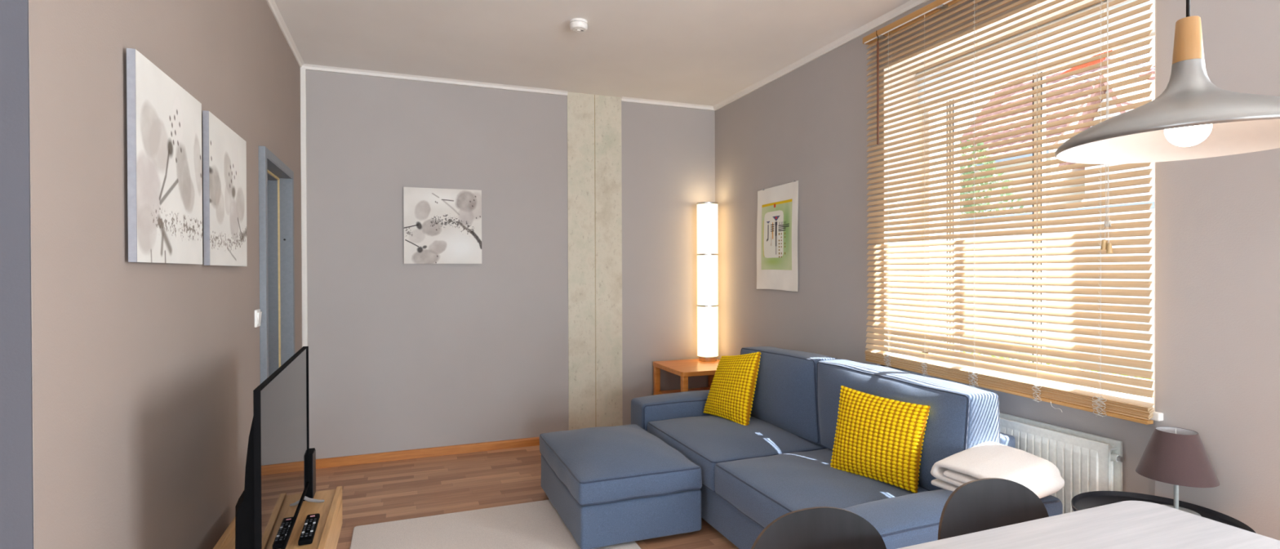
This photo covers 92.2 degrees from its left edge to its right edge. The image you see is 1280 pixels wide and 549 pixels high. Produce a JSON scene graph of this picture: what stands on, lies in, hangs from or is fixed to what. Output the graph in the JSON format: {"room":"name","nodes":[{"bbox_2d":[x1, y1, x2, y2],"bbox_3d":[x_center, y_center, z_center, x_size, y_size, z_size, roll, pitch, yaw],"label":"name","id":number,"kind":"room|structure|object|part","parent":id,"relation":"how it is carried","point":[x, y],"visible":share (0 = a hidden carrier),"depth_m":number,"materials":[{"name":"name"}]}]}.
{"room":"living room","nodes":[
{"label":"living room","id":0,"kind":"room"},
{"bbox_2d":[0,0,33,548],"bbox_3d":[-2.385,-0.028,0.808,2.524,2.862,0.144,0,0,-21],"label":"wall","id":1,"kind":"structure","parent":0,"point":[16,473],"depth_m":1.19,"materials":[{"name":"grey paint"}]},
{"bbox_2d":[28,0,302,548],"bbox_3d":[-1.937,-0.041,2.721,0.320,2.862,3.388,0,0,-21],"label":"wall","id":2,"kind":"structure","parent":0,"point":[145,375],"depth_m":1.63,"materials":[{"name":"beige paint"}]},
{"bbox_2d":[126,48,202,264],"bbox_3d":[-1.420,-0.309,1.855,0.028,0.552,0.558,0,0,-21],"label":"print","id":3,"kind":"object","parent":2,"relation":"attached to","point":[165,177],"visible":1,"depth_m":1.76},
{"bbox_2d":[202,110,247,266],"bbox_3d":[-1.649,-0.309,2.455,0.028,0.550,0.555,0,0,-21],"label":"print","id":4,"kind":"object","parent":2,"relation":"attached to","point":[224,151],"visible":1,"depth_m":2.37},
{"bbox_2d":[254,308,262,327],"bbox_3d":[-1.865,0.213,3.011,0.019,0.084,0.084,0,0,-21],"label":"light switch","id":5,"kind":"object","parent":2,"relation":"attached to","point":[257,312],"visible":1,"depth_m":2.99,"materials":[{"name":"white plastic"}]},
{"bbox_2d":[258,145,294,383],"bbox_3d":[-2.188,0.371,3.429,0.348,2.030,0.857,0,0,-21],"label":"door","id":6,"kind":"structure","parent":2,"relation":"in","point":[276,179],"depth_m":3.79,"materials":[{"name":"blue paint"}]},
{"bbox_2d":[266,0,304,66],"bbox_3d":[-1.778,-1.461,2.775,0.030,0.024,3.388,0,0,-21],"label":"trim","id":7,"kind":"structure","parent":2,"relation":"attached to","point":[271,3],"depth_m":3.70,"materials":[{"name":"white paint"}]},
{"bbox_2d":[306,69,715,458],"bbox_3d":[-0.801,-0.060,5.077,4.286,2.862,0.200,0,0,-21],"label":"wall","id":8,"kind":"structure","parent":0,"point":[402,356],"depth_m":4.77,"materials":[{"name":"beige paint"}]},
{"bbox_2d":[300,66,307,346],"bbox_3d":[-2.373,-0.039,4.357,0.034,2.840,0.020,0,0,-21],"label":"trim","id":9,"kind":"structure","parent":8,"relation":"attached to","point":[303,71],"depth_m":4.35,"materials":[{"name":"white paint"}]},
{"bbox_2d":[315,436,539,468],"bbox_3d":[-0.835,1.340,4.954,3.252,0.064,0.018,0,0,-21],"label":"baseboard","id":10,"kind":"structure","parent":8,"relation":"attached to","point":[534,441],"depth_m":4.64,"materials":[{"name":"brown wood"}]},
{"bbox_2d":[403,186,481,263],"bbox_3d":[-1.496,-0.367,4.691,0.565,0.570,0.022,0,0,-21],"label":"print","id":11,"kind":"object","parent":8,"relation":"attached to","point":[442,225],"visible":1,"depth_m":4.68},
{"bbox_2d":[302,63,714,110],"bbox_3d":[-0.858,-1.474,4.925,3.286,0.030,0.030,0,0,-21],"label":"trim","id":12,"kind":"structure","parent":8,"relation":"attached to","point":[311,67],"depth_m":4.75,"materials":[{"name":"white paint"}]},
{"bbox_2d":[315,444,738,548],"bbox_3d":[0.191,1.463,-0.601,6.511,0.120,11.328,0,0,-21],"label":"floor","id":13,"kind":"structure","parent":0,"point":[375,492],"depth_m":3.98,"materials":[{"name":"brown wood"}]},
{"bbox_2d":[213,485,342,548],"bbox_3d":[-1.244,1.161,2.049,0.354,0.462,1.265,0,0,-21],"label":"tv stand","id":14,"kind":"object","parent":13,"relation":"on","point":[326,535],"visible":0.52,"depth_m":2.34,"materials":[{"name":"brown wood"}]},
{"bbox_3d":[-1.400,1.013,1.988,0.020,0.165,1.265,0,0,-21],"label":"panel","id":15,"kind":"part","parent":14,"relation":"part of","materials":[{"name":"brown wood"}]},
{"bbox_2d":[235,346,324,548],"bbox_3d":[-1.198,0.618,2.066,0.167,0.639,1.015,0,0,-22],"label":"television","id":16,"kind":"object","parent":14,"relation":"on","point":[277,471],"visible":1,"depth_m":1.84,"materials":[{"name":"black plastic"}]},
{"bbox_2d":[297,512,319,545],"bbox_3d":[-1.207,0.926,2.251,0.044,0.023,0.250,0,0,-22],"label":"remote control","id":17,"kind":"object","parent":14,"relation":"on","point":[308,530],"visible":1,"depth_m":2.21,"materials":[{"name":"black plastic"}]},
{"bbox_2d":[303,447,315,500],"bbox_3d":[-1.405,0.840,2.591,0.066,0.194,0.093,0,0,-21],"label":"speaker","id":18,"kind":"object","parent":14,"relation":"on","point":[311,491],"visible":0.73,"depth_m":2.56},
{"bbox_2d":[312,448,315,497],"bbox_3d":[-1.376,0.840,2.602,0.003,0.182,0.083,0,0,-21],"label":"grille","id":19,"kind":"object","parent":18,"relation":"attached to","point":[313,450],"depth_m":2.60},
{"bbox_3d":[-1.089,1.011,2.107,0.022,0.165,1.265,0,0,-21],"label":"panel","id":20,"kind":"part","parent":14,"relation":"part of","materials":[{"name":"brown wood"}]},
{"bbox_2d":[350,499,640,548],"bbox_3d":[-0.505,1.379,2.512,1.362,0.012,2.340,0,0,-21],"label":"rug","id":21,"kind":"object","parent":13,"relation":"on","point":[538,524],"visible":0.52,"depth_m":3.29,"materials":[{"name":"beige carpet"}]},
{"bbox_2d":[539,423,702,548],"bbox_3d":[-0.158,1.146,3.565,0.687,0.438,0.996,0,0,-21],"label":"footstool","id":22,"kind":"object","parent":21,"relation":"on","point":[617,484],"visible":1,"depth_m":3.18,"materials":[{"name":"blue fabric"}]},
{"bbox_2d":[539,423,702,504],"bbox_3d":[-0.158,1.028,3.564,0.686,0.202,0.995,0,0,-21],"label":"cushion","id":23,"kind":"object","parent":22,"relation":"on","point":[625,464],"depth_m":3.22,"materials":[{"name":"blue fabric"}]},
{"bbox_2d":[653,358,719,395],"bbox_3d":[0.490,1.057,5.113,0.590,0.620,0.620,0,0,-21],"label":"side table","id":24,"kind":"object","parent":13,"relation":"on","point":[685,368],"visible":0.38,"depth_m":5.11,"materials":[{"name":"brown wood"}]},
{"bbox_3d":[0.145,1.074,5.279,0.048,0.585,0.048,0,0,-21],"label":"leg","id":25,"kind":"part","parent":24,"relation":"part of","materials":[{"name":"brown wood"}]},
{"bbox_2d":[657,386,711,394],"bbox_3d":[0.489,1.009,5.113,0.520,0.025,0.550,0,0,-21],"label":"shelf","id":26,"kind":"object","parent":24,"relation":"attached to","point":[660,392],"depth_m":5.28,"materials":[{"name":"brown wood"}]},
{"bbox_3d":[0.344,1.077,4.760,0.048,0.585,0.048,0,0,-21],"label":"leg","id":27,"kind":"part","parent":24,"relation":"part of","materials":[{"name":"brown wood"}]},
{"bbox_2d":[696,201,718,361],"bbox_3d":[0.585,0.064,5.338,0.184,1.362,0.184,0,0,-21],"label":"floor lamp","id":28,"kind":"object","parent":24,"relation":"on","point":[707,211],"visible":1,"depth_m":5.26,"materials":[{"name":"paper"}]},
{"bbox_3d":[0.584,-0.391,5.335,0.180,0.428,0.180,0,0,-21],"label":"lamp shade","id":29,"kind":"part","parent":28,"relation":"part of","materials":[{"name":"white"}]},
{"bbox_3d":[0.585,0.049,5.338,0.180,0.428,0.180,0,0,-21],"label":"lamp shade","id":30,"kind":"part","parent":28,"relation":"part of","materials":[{"name":"white"}]},
{"bbox_3d":[0.587,0.488,5.340,0.180,0.428,0.180,0,0,-21],"label":"lamp shade","id":31,"kind":"part","parent":28,"relation":"part of","materials":[{"name":"white"}]},
{"bbox_3d":[0.636,1.071,5.467,0.048,0.585,0.048,0,0,-21],"label":"leg","id":32,"kind":"part","parent":24,"relation":"part of","materials":[{"name":"brown wood"}]},
{"bbox_2d":[751,506,886,548],"bbox_3d":[0.490,0.982,1.293,0.430,0.819,0.465,0,0,-21],"label":"dining chair","id":33,"kind":"object","parent":13,"relation":"on","point":[818,526],"visible":1,"depth_m":1.51,"materials":[{"name":"black plastic"}]},
{"bbox_2d":[631,346,1062,548],"bbox_3d":[0.820,0.928,3.354,0.997,0.898,2.414,0,0,-21],"label":"sofa","id":34,"kind":"object","parent":13,"relation":"on","point":[766,468],"visible":0.65,"depth_m":3.04,"materials":[{"name":"blue fabric"}]},
{"bbox_3d":[0.402,1.083,4.346,0.925,0.511,0.264,0,0,-21],"label":"arm","id":35,"kind":"part","parent":34,"relation":"part of"},
{"bbox_2d":[702,351,760,425],"bbox_3d":[0.610,0.717,4.008,0.217,0.454,0.492,0,0,-30],"label":"throw cushion","id":36,"kind":"object","parent":34,"relation":"on","point":[731,395],"visible":1,"depth_m":3.92,"materials":[{"name":"yellow fabric"}]},
{"bbox_2d":[647,414,824,490],"bbox_3d":[0.580,1.024,3.769,0.835,0.211,0.940,0,0,-21],"label":"seat cushion","id":37,"kind":"object","parent":34,"relation":"on","point":[708,441],"depth_m":3.54,"materials":[{"name":"blue fabric"}]},
{"bbox_2d":[740,346,835,444],"bbox_3d":[0.908,0.715,3.896,0.275,0.471,0.929,0,0,-21],"label":"cushion","id":38,"kind":"object","parent":34,"relation":"on","point":[787,394],"depth_m":3.66,"materials":[{"name":"blue fabric"}]},
{"bbox_2d":[715,448,928,527],"bbox_3d":[0.920,1.030,2.887,0.833,0.212,0.952,0,0,-21],"label":"seat cushion","id":39,"kind":"object","parent":34,"relation":"on","point":[763,487],"depth_m":2.82,"materials":[{"name":"blue fabric"}]},
{"bbox_2d":[830,385,930,493],"bbox_3d":[1.093,0.744,2.829,0.185,0.396,0.457,0,0,-36],"label":"throw cushion","id":40,"kind":"object","parent":34,"relation":"on","point":[877,437],"visible":1,"depth_m":2.75,"materials":[{"name":"yellow fabric"}]},
{"bbox_2d":[817,358,999,490],"bbox_3d":[1.230,0.717,3.055,0.275,0.476,1.034,0,0,-21],"label":"cushion","id":41,"kind":"object","parent":34,"relation":"on","point":[961,417],"depth_m":2.72,"materials":[{"name":"fabric"}]},
{"bbox_3d":[1.172,1.092,2.337,0.925,0.511,0.259,0,0,-21],"label":"arm","id":42,"kind":"part","parent":34,"relation":"part of"},
{"bbox_2d":[930,441,1064,497],"bbox_3d":[1.404,0.773,2.413,0.405,0.145,0.355,0,0,-21],"label":"blanket","id":43,"kind":"object","parent":34,"relation":"on","point":[984,460],"visible":0.76,"depth_m":2.36,"materials":[{"name":"white fabric"}]},
{"bbox_3d":[1.246,1.011,3.515,0.086,0.656,1.885,0,0,-21],"label":"frame","id":44,"kind":"part","parent":34,"relation":"part of","materials":[{"name":"fabric"}]},
{"bbox_2d":[937,477,1048,539],"bbox_3d":[1.029,0.979,1.499,0.430,0.819,0.465,0,0,-21],"label":"dining chair","id":45,"kind":"object","parent":13,"relation":"on","point":[975,505],"visible":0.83,"depth_m":1.71,"materials":[{"name":"black plastic"}]},
{"bbox_2d":[897,500,1279,548],"bbox_3d":[0.923,1.015,1.123,1.395,0.751,0.828,0,0,-21],"label":"dining table","id":46,"kind":"object","parent":13,"relation":"on","point":[1125,524],"visible":1,"depth_m":1.51,"materials":[{"name":"white wood"}]},
{"bbox_2d":[1071,490,1256,533],"bbox_3d":[1.742,1.096,2.073,0.478,0.570,0.478,0,0,-21],"label":"tray table","id":47,"kind":"object","parent":13,"relation":"on","point":[1086,500],"visible":0.31,"depth_m":2.24,"materials":[{"name":"black metal"}]},
{"bbox_2d":[1135,426,1219,515],"bbox_3d":[1.852,0.683,2.128,0.220,0.290,0.220,0,0,-21],"label":"table lamp","id":48,"kind":"object","parent":47,"relation":"on","point":[1175,455],"visible":0.76,"depth_m":2.07,"materials":[{"name":"brown fabric"}]},
{"bbox_3d":[1.852,0.731,2.129,0.013,0.171,0.013,0,0,13],"label":"stem","id":49,"kind":"part","parent":48,"relation":"part of","materials":[{"name":"grey paint"}]},
{"bbox_3d":[1.852,0.618,2.128,0.220,0.159,0.220,0,0,-21],"label":"lamp shade","id":50,"kind":"part","parent":48,"relation":"part of","materials":[{"name":"brown fabric"}]},
{"bbox_2d":[274,0,910,106],"bbox_3d":[0.181,-1.519,-0.619,6.511,0.120,11.328,0,0,-21],"label":"ceiling","id":51,"kind":"structure","parent":0,"point":[704,52],"depth_m":3.87,"materials":[{"name":"paint"}]},
{"bbox_2d":[568,17,587,32],"bbox_3d":[-0.361,-1.456,3.619,0.108,0.055,0.108,0,0,-21],"label":"smoke detector","id":52,"kind":"object","parent":51,"relation":"attached to","point":[576,24],"visible":1,"depth_m":3.58,"materials":[{"name":"white plastic"}]},
{"bbox_2d":[1054,0,1279,164],"bbox_3d":[1.107,-0.866,1.244,0.447,1.214,0.447,0,0,-21],"label":"pendant lamp","id":53,"kind":"object","parent":51,"relation":"hanging from","point":[1193,117],"visible":1,"depth_m":1.23,"materials":[{"name":"silver metal"}]},
{"bbox_3d":[1.109,-0.345,1.248,0.447,0.166,0.447,0,0,-21],"label":"lamp shade","id":54,"kind":"part","parent":53,"relation":"part of","materials":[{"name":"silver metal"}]},
{"bbox_3d":[1.107,-0.983,1.244,0.007,0.942,0.006,0,0,-21],"label":"cord","id":55,"kind":"part","parent":53,"relation":"part of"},
{"bbox_3d":[1.109,-0.298,1.248,0.073,0.077,0.073,0,0,-21],"label":"bulb","id":56,"kind":"part","parent":53,"relation":"part of","materials":[{"name":"white glass"}]},
{"bbox_2d":[567,92,622,430],"bbox_3d":[-0.375,-0.061,5.141,0.467,2.862,0.026,0,0,-21],"label":"wall pillar","id":57,"kind":"structure","parent":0,"point":[594,171],"depth_m":5.13,"materials":[{"name":"concrete"}]},
{"bbox_2d":[715,0,1279,540],"bbox_3d":[2.958,-0.044,0.398,0.589,2.862,11.228,0,0,-21],"label":"wall","id":58,"kind":"structure","parent":0,"point":[1217,291],"depth_m":2.28,"materials":[{"name":"beige paint"}]},
{"bbox_2d":[756,180,798,291],"bbox_3d":[1.020,-0.273,4.605,0.015,0.786,0.542,0,0,-21],"label":"poster","id":59,"kind":"object","parent":58,"relation":"attached to","point":[777,206],"visible":1,"depth_m":4.58,"materials":[{"name":"paper"}]},
{"bbox_2d":[713,0,928,111],"bbox_3d":[2.645,-1.456,0.325,0.034,0.034,11.128,0,0,-21],"label":"trim","id":60,"kind":"structure","parent":58,"relation":"attached to","point":[911,4],"depth_m":4.00,"materials":[{"name":"white paint"}]},
{"bbox_2d":[876,0,1163,421],"bbox_3d":[1.944,-0.381,3.046,0.647,1.830,1.447,0,0,-21],"label":"window","id":61,"kind":"structure","parent":58,"relation":"in","point":[1157,415],"depth_m":3.59,"materials":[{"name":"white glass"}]},
{"bbox_2d":[862,0,1154,424],"bbox_3d":[1.604,-0.415,2.948,0.076,1.962,1.517,0,0,-21],"label":"blind","id":62,"kind":"object","parent":61,"relation":"attached to","point":[1140,411],"visible":0.98,"depth_m":2.77,"materials":[{"name":"brown wood"}]},
{"bbox_3d":[1.406,-0.417,3.467,0.044,1.889,0.052,0,0,-21],"label":"ladder cord","id":63,"kind":"part","parent":62,"relation":"part of","materials":[{"name":"white fabric"}]},
{"bbox_3d":[1.486,-0.414,3.216,0.014,1.892,0.040,0,0,-21],"label":"ladder cord","id":64,"kind":"part","parent":62,"relation":"part of","materials":[{"name":"white fabric"}]},
{"bbox_3d":[1.605,-0.408,2.945,0.044,1.902,0.052,0,0,-21],"label":"ladder cord","id":65,"kind":"part","parent":62,"relation":"part of","materials":[{"name":"white fabric"}]},
{"bbox_3d":[1.613,0.524,2.956,0.036,0.048,1.477,0,0,-21],"label":"rail","id":66,"kind":"part","parent":62,"relation":"part of","materials":[{"name":"brown wood"}]},
{"bbox_3d":[1.705,-0.405,2.645,0.014,1.906,0.040,0,0,-21],"label":"ladder cord","id":67,"kind":"part","parent":62,"relation":"part of","materials":[{"name":"white fabric"}]},
{"bbox_3d":[1.810,-0.399,2.412,0.044,1.915,0.052,0,0,-21],"label":"ladder cord","id":68,"kind":"part","parent":62,"relation":"part of","materials":[{"name":"white fabric"}]},
{"bbox_3d":[1.795,-0.736,2.371,0.019,1.240,0.032,0,0,-21],"label":"pull cord","id":69,"kind":"part","parent":62,"relation":"part of","materials":[{"name":"white fabric"}]},
{"bbox_3d":[1.798,0.520,2.994,0.327,0.030,1.447,0,0,-21],"label":"sill","id":70,"kind":"part","parent":61,"relation":"part of","materials":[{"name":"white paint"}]},
{"bbox_2d":[915,0,1155,110],"bbox_3d":[1.898,-1.080,3.025,0.036,0.216,1.375,0,0,-21],"label":"roller shade","id":71,"kind":"object","parent":61,"relation":"attached to","point":[1152,9],"visible":0.39,"depth_m":2.94,"materials":[{"name":"white fabric"}]},
{"bbox_3d":[1.964,-0.346,3.053,0.060,1.700,1.391,0,0,-21],"label":"frame","id":72,"kind":"part","parent":61,"relation":"part of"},
{"bbox_2d":[999,412,1124,513],"bbox_3d":[1.682,1.018,2.953,0.108,0.716,1.157,0,0,-21],"label":"radiator","id":73,"kind":"object","parent":58,"relation":"attached to","point":[1086,462],"visible":0.23,"depth_m":2.55,"materials":[{"name":"white metal"}]},
{"label":"outside","id":74,"kind":"structure","parent":0,"visible":0},
{"bbox_3d":[25.940,1.557,20.650,56.800,0.150,100.000,0,0,-21],"label":"ground","id":75,"kind":"structure","parent":74,"visible":0},
{"bbox_2d":[960,84,999,136],"bbox_3d":[6.866,-3.394,17.391,4.700,9.925,6.800,0,0,-21],"label":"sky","id":76,"kind":"structure","parent":75,"relation":"on","point":[993,92],"depth_m":14.28,"materials":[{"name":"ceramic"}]},
{"bbox_2d":[960,139,1026,217],"bbox_3d":[5.725,-0.346,10.206,1.082,3.937,2.268,0,0,-21],"label":"bush","id":77,"kind":"object","parent":75,"relation":"on","point":[982,143],"visible":0.04,"depth_m":10.14,"materials":[{"name":"green plant"}]},
{"bbox_2d":[960,46,1134,218],"bbox_3d":[8.840,-1.761,12.961,4.200,6.700,2.500,0,0,-21],"label":"house","id":78,"kind":"structure","parent":75,"relation":"on","point":[1119,55],"depth_m":12.06,"materials":[{"name":"ceramic"}]},
{"bbox_2d":[960,200,1154,379],"bbox_3d":[5.785,0.392,7.759,0.350,2.480,6.350,0,0,-21],"label":"wall","id":79,"kind":"structure","parent":75,"relation":"on","point":[1151,331],"depth_m":7.99,"materials":[{"name":"white paint"}]},
{"bbox_2d":[960,351,1154,380],"bbox_3d":[3.810,1.296,6.822,0.782,0.982,4.816,0,0,-21],"label":"hedge","id":80,"kind":"object","parent":75,"relation":"on","point":[960,351],"visible":0.02,"depth_m":5.99,"materials":[{"name":"green plant"}]},
{"bbox_2d":[1057,64,1155,207],"bbox_3d":[10.296,-1.233,9.586,3.900,5.675,4.950,0,0,-21],"label":"house","id":81,"kind":"structure","parent":75,"relation":"on","point":[1152,78],"depth_m":10.65,"materials":[{"name":"ceramic"}]},
{"bbox_2d":[1061,49,1155,81],"bbox_3d":[8.321,-3.469,10.516,2.101,0.330,0.920,0,0,-21],"label":"roof","id":82,"kind":"object","parent":81,"relation":"attached to","point":[1089,64],"visible":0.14,"depth_m":10.15,"materials":[{"name":"orange tile"}]},
{"bbox_3d":[8.191,-3.376,10.884,2.082,0.140,0.040,0,0,-21],"label":"arm","id":83,"kind":"part","parent":82,"relation":"part of"},
{"bbox_3d":[8.438,-3.443,10.239,2.082,0.140,0.040,0,0,-21],"label":"arm","id":84,"kind":"part","parent":82,"relation":"part of"}
]}

